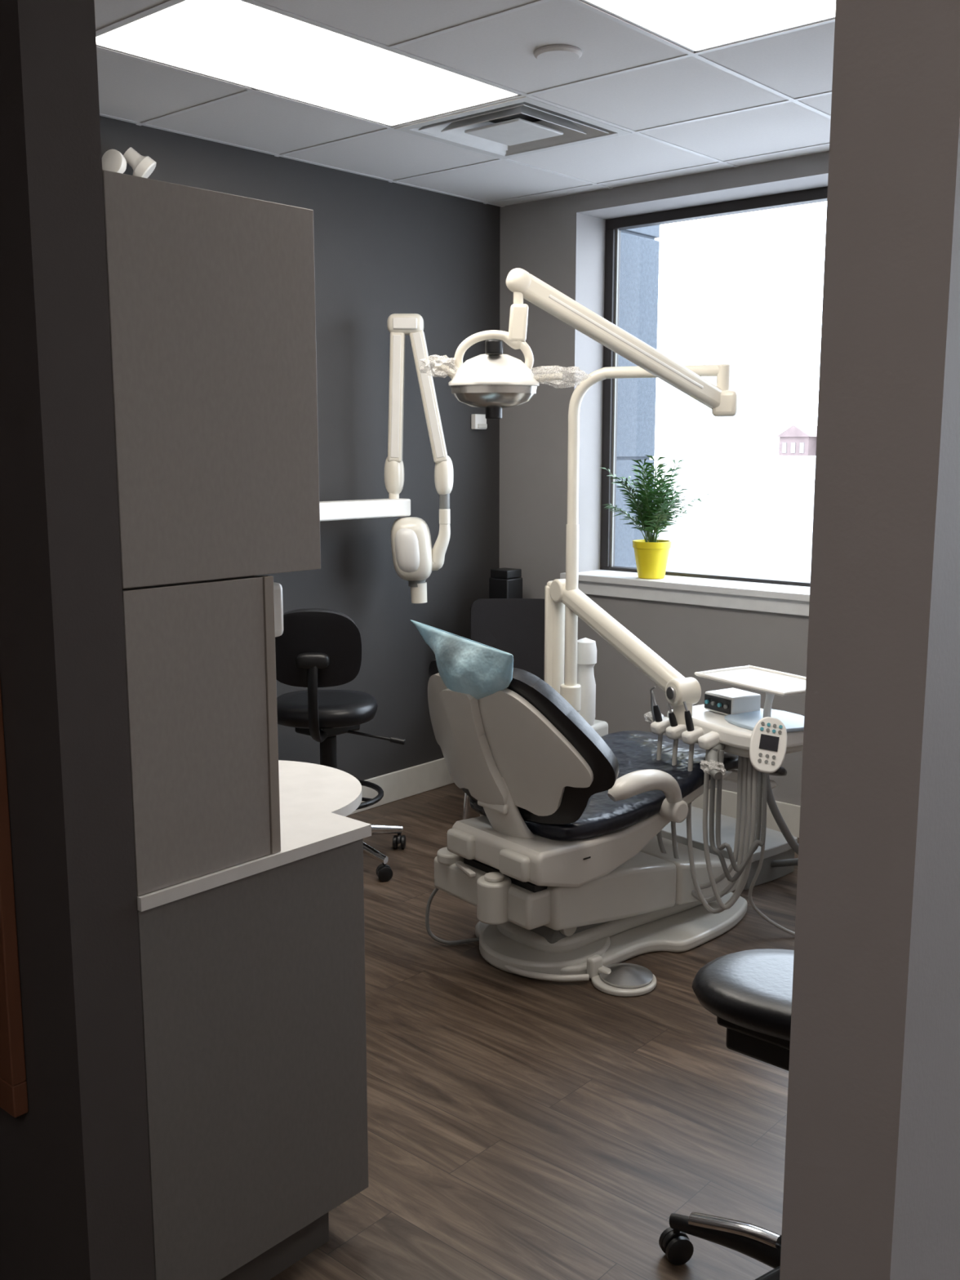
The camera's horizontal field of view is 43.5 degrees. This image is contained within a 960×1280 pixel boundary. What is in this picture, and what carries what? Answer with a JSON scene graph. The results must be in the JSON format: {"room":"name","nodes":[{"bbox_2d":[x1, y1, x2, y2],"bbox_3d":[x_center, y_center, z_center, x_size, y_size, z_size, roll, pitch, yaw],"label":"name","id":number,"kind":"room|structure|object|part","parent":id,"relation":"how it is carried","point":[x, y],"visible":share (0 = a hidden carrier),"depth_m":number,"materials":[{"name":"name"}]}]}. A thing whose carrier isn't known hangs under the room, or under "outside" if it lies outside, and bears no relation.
{"room":"dental clinic","nodes":[
{"label":"dental clinic","id":0,"kind":"room"},
{"bbox_2d":[0,0,155,1279],"bbox_3d":[-1.856,-0.221,2.936,3.340,2.700,0.120,8,12,41],"label":"wall","id":1,"kind":"structure","parent":0,"point":[76,1202],"depth_m":1.87,"materials":[{"name":"paint"}]},
{"bbox_2d":[0,676,28,1117],"bbox_3d":[-1.123,0.052,2.228,0.920,1.433,0.026,8,12,41],"label":"wood board","id":2,"kind":"object","parent":1,"relation":"attached to","point":[13,1084],"visible":1,"depth_m":2.00,"materials":[{"name":"brown wood"}]},
{"bbox_2d":[99,115,500,780],"bbox_3d":[-0.952,-0.616,4.751,0.150,2.900,3.860,8,12,41],"label":"wall","id":3,"kind":"structure","parent":0,"point":[383,249],"depth_m":5.22,"materials":[{"name":"grey paint"}]},
{"bbox_2d":[102,146,155,177],"bbox_3d":[-1.202,-1.555,4.100,0.136,0.242,0.270,8,12,41],"label":"emergency light","id":4,"kind":"object","parent":3,"relation":"attached to","point":[113,160],"visible":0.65,"depth_m":4.08,"materials":[{"name":"white plastic"}]},
{"bbox_2d":[319,313,453,603],"bbox_3d":[-0.647,-0.700,4.739,1.268,1.204,0.230,-8,12,-41],"label":"dental x-ray machine","id":5,"kind":"object","parent":3,"relation":"attached to","point":[414,558],"visible":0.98,"depth_m":5.03,"materials":[{"name":"white plastic"}]},
{"bbox_3d":[-0.678,-0.504,4.741,0.100,0.073,1.060,8,12,41],"label":"horizontal arm","id":6,"kind":"part","parent":5,"relation":"part of","materials":[{"name":"white plastic"}]},
{"bbox_3d":[-0.364,-0.623,5.095,0.044,0.055,0.044,8,12,41],"label":"post","id":7,"kind":"part","parent":5,"relation":"part of","materials":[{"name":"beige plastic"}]},
{"bbox_3d":[-0.349,-1.020,5.031,0.077,0.551,0.075,0,9,0],"label":"arm","id":8,"kind":"part","parent":5,"relation":"part of","materials":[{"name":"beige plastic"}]},
{"bbox_3d":[-0.213,-1.015,5.032,0.157,0.547,0.075,0,9,0],"label":"arm","id":9,"kind":"part","parent":5,"relation":"part of","materials":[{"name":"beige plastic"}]},
{"bbox_2d":[348,757,453,815],"bbox_3d":[-1.032,0.784,4.759,0.014,0.135,3.430,8,12,41],"label":"baseboard","id":10,"kind":"structure","parent":3,"relation":"attached to","point":[399,784],"depth_m":5.54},
{"bbox_2d":[471,413,487,429],"bbox_3d":[-0.002,-1.022,5.640,0.036,0.070,0.080,8,12,41],"label":"thermostat","id":11,"kind":"object","parent":3,"relation":"attached to","point":[478,421],"visible":0.96,"depth_m":5.62,"materials":[{"name":"white plastic"}]},
{"bbox_2d":[93,0,835,205],"bbox_3d":[0.195,-1.371,1.539,8.000,0.015,6.070,8,12,41],"label":"ceiling","id":12,"kind":"structure","parent":0,"point":[500,50],"depth_m":3.86,"materials":[{"name":"tile"}]},
{"bbox_2d":[95,0,519,126],"bbox_3d":[-0.484,-1.725,3.562,0.586,0.071,1.196,8,12,41],"label":"housing","id":13,"kind":"object","parent":12,"relation":"attached to","point":[181,1],"visible":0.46,"depth_m":3.55,"materials":[{"name":"white plastic"}]},
{"bbox_2d":[96,0,515,125],"bbox_3d":[-0.484,-1.694,3.567,0.570,0.006,1.180,8,12,41],"label":"ceiling light panel","id":14,"kind":"object","parent":13,"relation":"attached to","point":[235,41],"visible":0.83,"depth_m":3.50,"materials":[{"name":"white plastic"}]},
{"bbox_2d":[95,0,835,207],"bbox_3d":[0.195,-1.361,1.541,8.000,0.002,6.070,8,12,41],"label":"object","id":15,"kind":"structure","parent":12,"relation":"attached to","point":[696,55],"depth_m":3.80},
{"bbox_2d":[394,94,632,159],"bbox_3d":[0.120,-1.843,4.239,0.596,0.114,0.596,8,12,41],"label":"air diffuser","id":16,"kind":"object","parent":12,"relation":"in","point":[523,126],"depth_m":4.25,"materials":[{"name":"white metal"}]},
{"bbox_2d":[533,44,582,64],"bbox_3d":[0.221,-1.657,3.411,0.135,0.014,0.135,8,12,41],"label":"sprinkler","id":17,"kind":"object","parent":12,"relation":"attached to","point":[553,54],"depth_m":3.39,"materials":[{"name":"white plastic"}]},
{"bbox_2d":[581,0,835,52],"bbox_3d":[0.433,-1.596,2.767,0.586,0.071,1.196,8,12,41],"label":"housing","id":18,"kind":"object","parent":12,"relation":"attached to","point":[585,1],"visible":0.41,"depth_m":3.22,"materials":[{"name":"white plastic"}]},
{"bbox_2d":[586,0,835,50],"bbox_3d":[0.433,-1.565,2.772,0.570,0.006,1.180,8,12,41],"label":"ceiling light panel","id":19,"kind":"object","parent":18,"relation":"attached to","point":[695,24],"visible":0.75,"depth_m":3.12,"materials":[{"name":"white plastic"}]},
{"bbox_2d":[488,567,522,598],"bbox_3d":[0.111,0.177,5.706,0.170,1.030,0.170,8,12,41],"label":"container","id":20,"kind":"object","parent":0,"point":[504,583],"visible":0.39,"depth_m":5.60,"materials":[{"name":"black plastic"}]},
{"bbox_2d":[269,782,799,1279],"bbox_3d":[0.195,1.352,1.979,8.000,0.100,6.070,8,12,41],"label":"floor","id":21,"kind":"structure","parent":0,"point":[519,1127],"depth_m":2.94,"materials":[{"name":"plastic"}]},
{"bbox_2d":[102,169,371,1279],"bbox_3d":[-0.775,0.181,2.629,1.248,2.005,0.750,8,12,41],"label":"storage cabinet","id":22,"kind":"object","parent":21,"relation":"on","point":[250,888],"visible":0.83,"depth_m":2.08,"materials":[{"name":"grey laminate"}]},
{"bbox_3d":[-0.476,0.154,2.039,0.020,0.503,0.276,8,12,41],"label":"panel","id":23,"kind":"part","parent":22,"relation":"part of","materials":[{"name":"grey laminate"}]},
{"bbox_3d":[-0.432,-0.415,1.998,0.020,0.627,0.410,8,12,41],"label":"panel","id":24,"kind":"part","parent":22,"relation":"part of","materials":[{"name":"grey laminate"}]},
{"bbox_3d":[-0.402,0.782,2.227,0.020,0.745,0.503,8,12,41],"label":"panel","id":25,"kind":"part","parent":22,"relation":"part of","materials":[{"name":"grey laminate"}]},
{"bbox_2d":[137,760,371,911],"bbox_3d":[-0.775,0.323,2.652,1.248,0.023,0.750,8,12,41],"label":"countertop","id":26,"kind":"structure","parent":22,"relation":"on","point":[315,800],"depth_m":2.35,"materials":[{"name":"white laminate"}]},
{"bbox_3d":[-0.377,0.136,2.151,0.024,0.503,0.020,8,12,41],"label":"edge panel","id":27,"kind":"part","parent":22,"relation":"part of","materials":[{"name":"laminate"}]},
{"bbox_2d":[273,582,283,636],"bbox_3d":[-0.411,-0.047,2.205,0.100,0.120,0.060,8,12,41],"label":"soap dispenser","id":28,"kind":"object","parent":22,"relation":"attached to","point":[277,588],"visible":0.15,"depth_m":2.18,"materials":[{"name":"white plastic"}]},
{"bbox_2d":[275,608,405,881],"bbox_3d":[-0.559,0.359,4.589,0.609,1.028,0.635,8,12,41],"label":"stool","id":29,"kind":"object","parent":21,"relation":"on","point":[317,647],"visible":0.58,"depth_m":4.32,"materials":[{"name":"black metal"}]},
{"bbox_3d":[-0.594,0.028,4.310,0.342,0.285,0.092,0,9,0],"label":"backrest","id":30,"kind":"part","parent":29,"relation":"part of","materials":[{"name":"black plastic"}]},
{"bbox_3d":[-0.596,0.261,4.590,0.410,0.082,0.400,0,9,-2],"label":"seat","id":31,"kind":"part","parent":29,"relation":"part of","materials":[{"name":"black leather"}]},
{"bbox_3d":[-0.424,0.361,4.567,0.221,0.042,0.012,2,9,11],"label":"lever","id":32,"kind":"part","parent":29,"relation":"part of","materials":[{"name":"black plastic"}]},
{"bbox_3d":[-0.454,0.784,4.561,0.283,0.071,0.038,8,12,41],"label":"leg","id":33,"kind":"part","parent":29,"relation":"part of","materials":[{"name":"silver metal"}]},
{"bbox_2d":[377,864,391,873],"bbox_3d":[-0.357,0.851,4.485,0.055,0.030,0.012,-3,10,-16],"label":"hood","id":34,"kind":"object","parent":29,"relation":"attached to","point":[382,868],"depth_m":4.47,"materials":[{"name":"black plastic"}]},
{"bbox_3d":[-0.434,0.752,4.757,0.283,0.071,0.038,-5,11,-30],"label":"leg","id":35,"kind":"part","parent":29,"relation":"part of","materials":[{"name":"silver metal"}]},
{"bbox_3d":[-0.311,0.380,4.546,0.060,0.030,0.022,2,9,12],"label":"lever knob","id":36,"kind":"part","parent":29,"relation":"part of","materials":[{"name":"black plastic"}]},
{"bbox_2d":[396,835,400,843],"bbox_3d":[-0.324,0.795,4.832,0.012,0.030,0.055,0,9,2],"label":"hood","id":37,"kind":"object","parent":29,"relation":"attached to","point":[398,837],"depth_m":4.81,"materials":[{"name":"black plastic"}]},
{"bbox_2d":[462,598,544,819],"bbox_3d":[0.145,0.297,5.340,0.447,0.914,0.506,0,9,0],"label":"chair","id":38,"kind":"object","parent":21,"relation":"on","point":[515,627],"visible":0.32,"depth_m":5.48,"materials":[{"name":"grey fabric"}]},
{"bbox_3d":[-0.046,0.575,5.160,0.080,0.423,0.022,-9,13,-43],"label":"leg","id":39,"kind":"part","parent":38,"relation":"part of","materials":[{"name":"silver metal"}]},
{"bbox_3d":[0.145,0.058,5.501,0.381,0.495,0.111,0,9,0],"label":"backrest","id":40,"kind":"part","parent":38,"relation":"part of","materials":[{"name":"grey fabric"}]},
{"bbox_2d":[419,267,739,713],"bbox_3d":[0.354,-0.144,4.163,0.639,2.156,1.007,8,12,41],"label":"dental light","id":41,"kind":"object","parent":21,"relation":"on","point":[493,381],"visible":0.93,"depth_m":3.92,"materials":[{"name":"white plastic"}]},
{"bbox_3d":[-0.107,-0.859,3.866,0.081,0.060,0.023,0,9,0],"label":"handle","id":42,"kind":"part","parent":41,"relation":"part of","materials":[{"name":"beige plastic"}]},
{"bbox_3d":[0.044,-0.925,3.805,0.056,0.044,0.056,8,12,41],"label":"focus knob","id":43,"kind":"part","parent":41,"relation":"part of","materials":[{"name":"black plastic"}]},
{"bbox_3d":[0.214,-0.843,3.869,0.102,0.034,0.023,0,9,0],"label":"handle","id":44,"kind":"part","parent":41,"relation":"part of","materials":[{"name":"plastic"}]},
{"bbox_3d":[0.491,-0.987,4.032,0.828,0.421,0.058,-4,10,-25],"label":"arm","id":45,"kind":"part","parent":41,"relation":"part of","materials":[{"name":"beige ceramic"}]},
{"bbox_2d":[410,619,786,996],"bbox_3d":[0.447,0.432,3.993,1.388,1.073,0.876,-8,12,-39],"label":"dental chair","id":46,"kind":"object","parent":21,"relation":"on","point":[566,873],"depth_m":3.62,"materials":[{"name":"white plastic"}]},
{"bbox_2d":[543,578,806,936],"bbox_3d":[0.676,0.376,4.266,1.337,1.102,0.772,8,12,41],"label":"dental delivery unit","id":47,"kind":"object","parent":46,"relation":"attached to","point":[732,721],"depth_m":3.91,"materials":[{"name":"white plastic"}]},
{"bbox_2d":[658,948,794,1279],"bbox_3d":[0.573,0.922,2.184,0.555,0.683,0.578,8,12,41],"label":"stool","id":48,"kind":"object","parent":21,"relation":"on","point":[748,993],"visible":0.39,"depth_m":2.17,"materials":[{"name":"black leather"}]},
{"bbox_2d":[662,1231,688,1248],"bbox_3d":[0.390,1.189,2.393,0.055,0.030,0.012,-3,10,-16],"label":"hood","id":49,"kind":"object","parent":48,"relation":"attached to","point":[671,1239],"depth_m":2.38,"materials":[{"name":"black plastic"}]},
{"bbox_3d":[0.390,1.176,2.391,0.014,0.055,0.014,8,12,41],"label":"caster stem","id":50,"kind":"part","parent":48,"relation":"part of","materials":[{"name":"black plastic"}]},
{"bbox_3d":[0.476,1.148,2.310,0.254,0.071,0.038,8,12,41],"label":"leg","id":51,"kind":"part","parent":48,"relation":"part of","materials":[{"name":"black plastic"}]},
{"bbox_3d":[0.485,1.126,2.298,0.189,0.060,0.030,8,12,41],"label":"chrome leg trim","id":52,"kind":"part","parent":48,"relation":"part of","materials":[{"name":"silver metal"}]},
{"bbox_3d":[0.601,0.631,2.115,0.470,0.086,0.300,8,12,41],"label":"seat","id":53,"kind":"part","parent":48,"relation":"part of","materials":[{"name":"black leather"}]},
{"bbox_3d":[0.459,1.177,2.130,0.254,0.071,0.038,-5,11,-30],"label":"leg","id":54,"kind":"part","parent":48,"relation":"part of","materials":[{"name":"black plastic"}]},
{"bbox_2d":[656,806,797,889],"bbox_3d":[0.915,0.799,4.665,0.341,0.135,0.543,-8,12,-39],"label":"utility box","id":55,"kind":"object","parent":21,"relation":"on","point":[776,847],"visible":0.27,"depth_m":4.53,"materials":[{"name":"plastic"}]},
{"bbox_3d":[0.915,0.750,4.657,0.341,0.035,0.543,-7,12,-39],"label":"lid","id":56,"kind":"part","parent":55,"relation":"part of","materials":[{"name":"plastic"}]},
{"bbox_2d":[614,224,659,568],"bbox_3d":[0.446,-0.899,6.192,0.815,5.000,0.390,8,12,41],"label":"neighboring building","id":57,"kind":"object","parent":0,"point":[639,249],"visible":0.09,"depth_m":5.87,"materials":[{"name":"grey concrete"}]},
{"bbox_2d":[632,539,671,578],"bbox_3d":[0.767,-0.360,5.379,0.174,0.165,0.174,8,12,41],"label":"pot","id":58,"kind":"object","parent":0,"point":[651,556],"depth_m":5.32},
{"bbox_2d":[499,151,829,805],"bbox_3d":[2.698,-0.457,3.768,6.950,2.900,0.320,8,12,41],"label":"wall","id":59,"kind":"structure","parent":0,"point":[560,242],"depth_m":5.47,"materials":[{"name":"grey paint"}]},
{"bbox_2d":[609,229,618,566],"bbox_3d":[1.494,-0.991,4.867,2.315,1.545,0.010,8,12,41],"label":"gasket","id":60,"kind":"object","parent":59,"relation":"attached to","point":[616,230],"visible":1,"depth_m":5.62,"materials":[{"name":"plastic"}]},
{"bbox_2d":[560,569,809,601],"bbox_3d":[1.395,-0.181,4.881,2.500,0.030,0.255,8,12,41],"label":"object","id":61,"kind":"structure","parent":59,"relation":"attached to","point":[784,592],"depth_m":5.18,"materials":[{"name":"white paint"}]},
{"bbox_2d":[601,454,710,578],"bbox_3d":[0.750,-0.541,5.310,0.521,0.544,0.363,8,12,41],"label":"potted palm","id":62,"kind":"object","parent":61,"relation":"on","point":[651,553],"visible":1,"depth_m":5.30,"materials":[{"name":"plant"}]},
{"bbox_3d":[1.395,-0.181,4.881,2.500,0.030,0.255,8,12,41],"label":"window sill","id":63,"kind":"part","parent":61,"relation":"part of","materials":[{"name":"white paint"}]},
{"bbox_2d":[577,581,809,616],"bbox_3d":[1.328,-0.124,4.813,2.460,0.060,0.018,8,12,41],"label":"apron","id":64,"kind":"object","parent":59,"relation":"attached to","point":[700,598],"depth_m":5.14,"materials":[{"name":"white paint"}]},
{"bbox_2d":[600,186,827,586],"bbox_3d":[1.497,-0.999,4.870,2.405,1.620,0.060,8,12,41],"label":"frame","id":65,"kind":"object","parent":59,"relation":"attached to","point":[818,194],"visible":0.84,"depth_m":5.49,"materials":[{"name":"brown metal"}]},
{"bbox_2d":[691,787,800,838],"bbox_3d":[1.355,0.755,4.933,3.340,0.135,0.014,8,12,41],"label":"baseboard","id":66,"kind":"structure","parent":59,"relation":"attached to","point":[790,813],"depth_m":5.05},
{"bbox_2d":[779,0,959,1279],"bbox_3d":[1.481,-0.118,2.297,0.100,2.700,3.550,8,12,41],"label":"wall","id":67,"kind":"structure","parent":0,"point":[872,1178],"depth_m":0.97,"materials":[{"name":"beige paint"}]},
{"label":"outside","id":68,"kind":"structure","parent":0,"visible":0},
{"bbox_2d":[653,462,815,581],"bbox_3d":[31.874,-10.424,81.145,180.000,0.100,155.050,8,12,41],"label":"ground","id":69,"kind":"structure","parent":68,"point":[756,520],"depth_m":41.45,"materials":[{"name":"white"}]},
{"bbox_2d":[775,425,817,455],"bbox_3d":[29.966,-13.517,83.050,22.000,3.400,10.400,8,12,41],"label":"buildings","id":70,"kind":"structure","parent":69,"relation":"on","point":[796,440],"depth_m":83.49,"materials":[{"name":"brick"}]}
]}

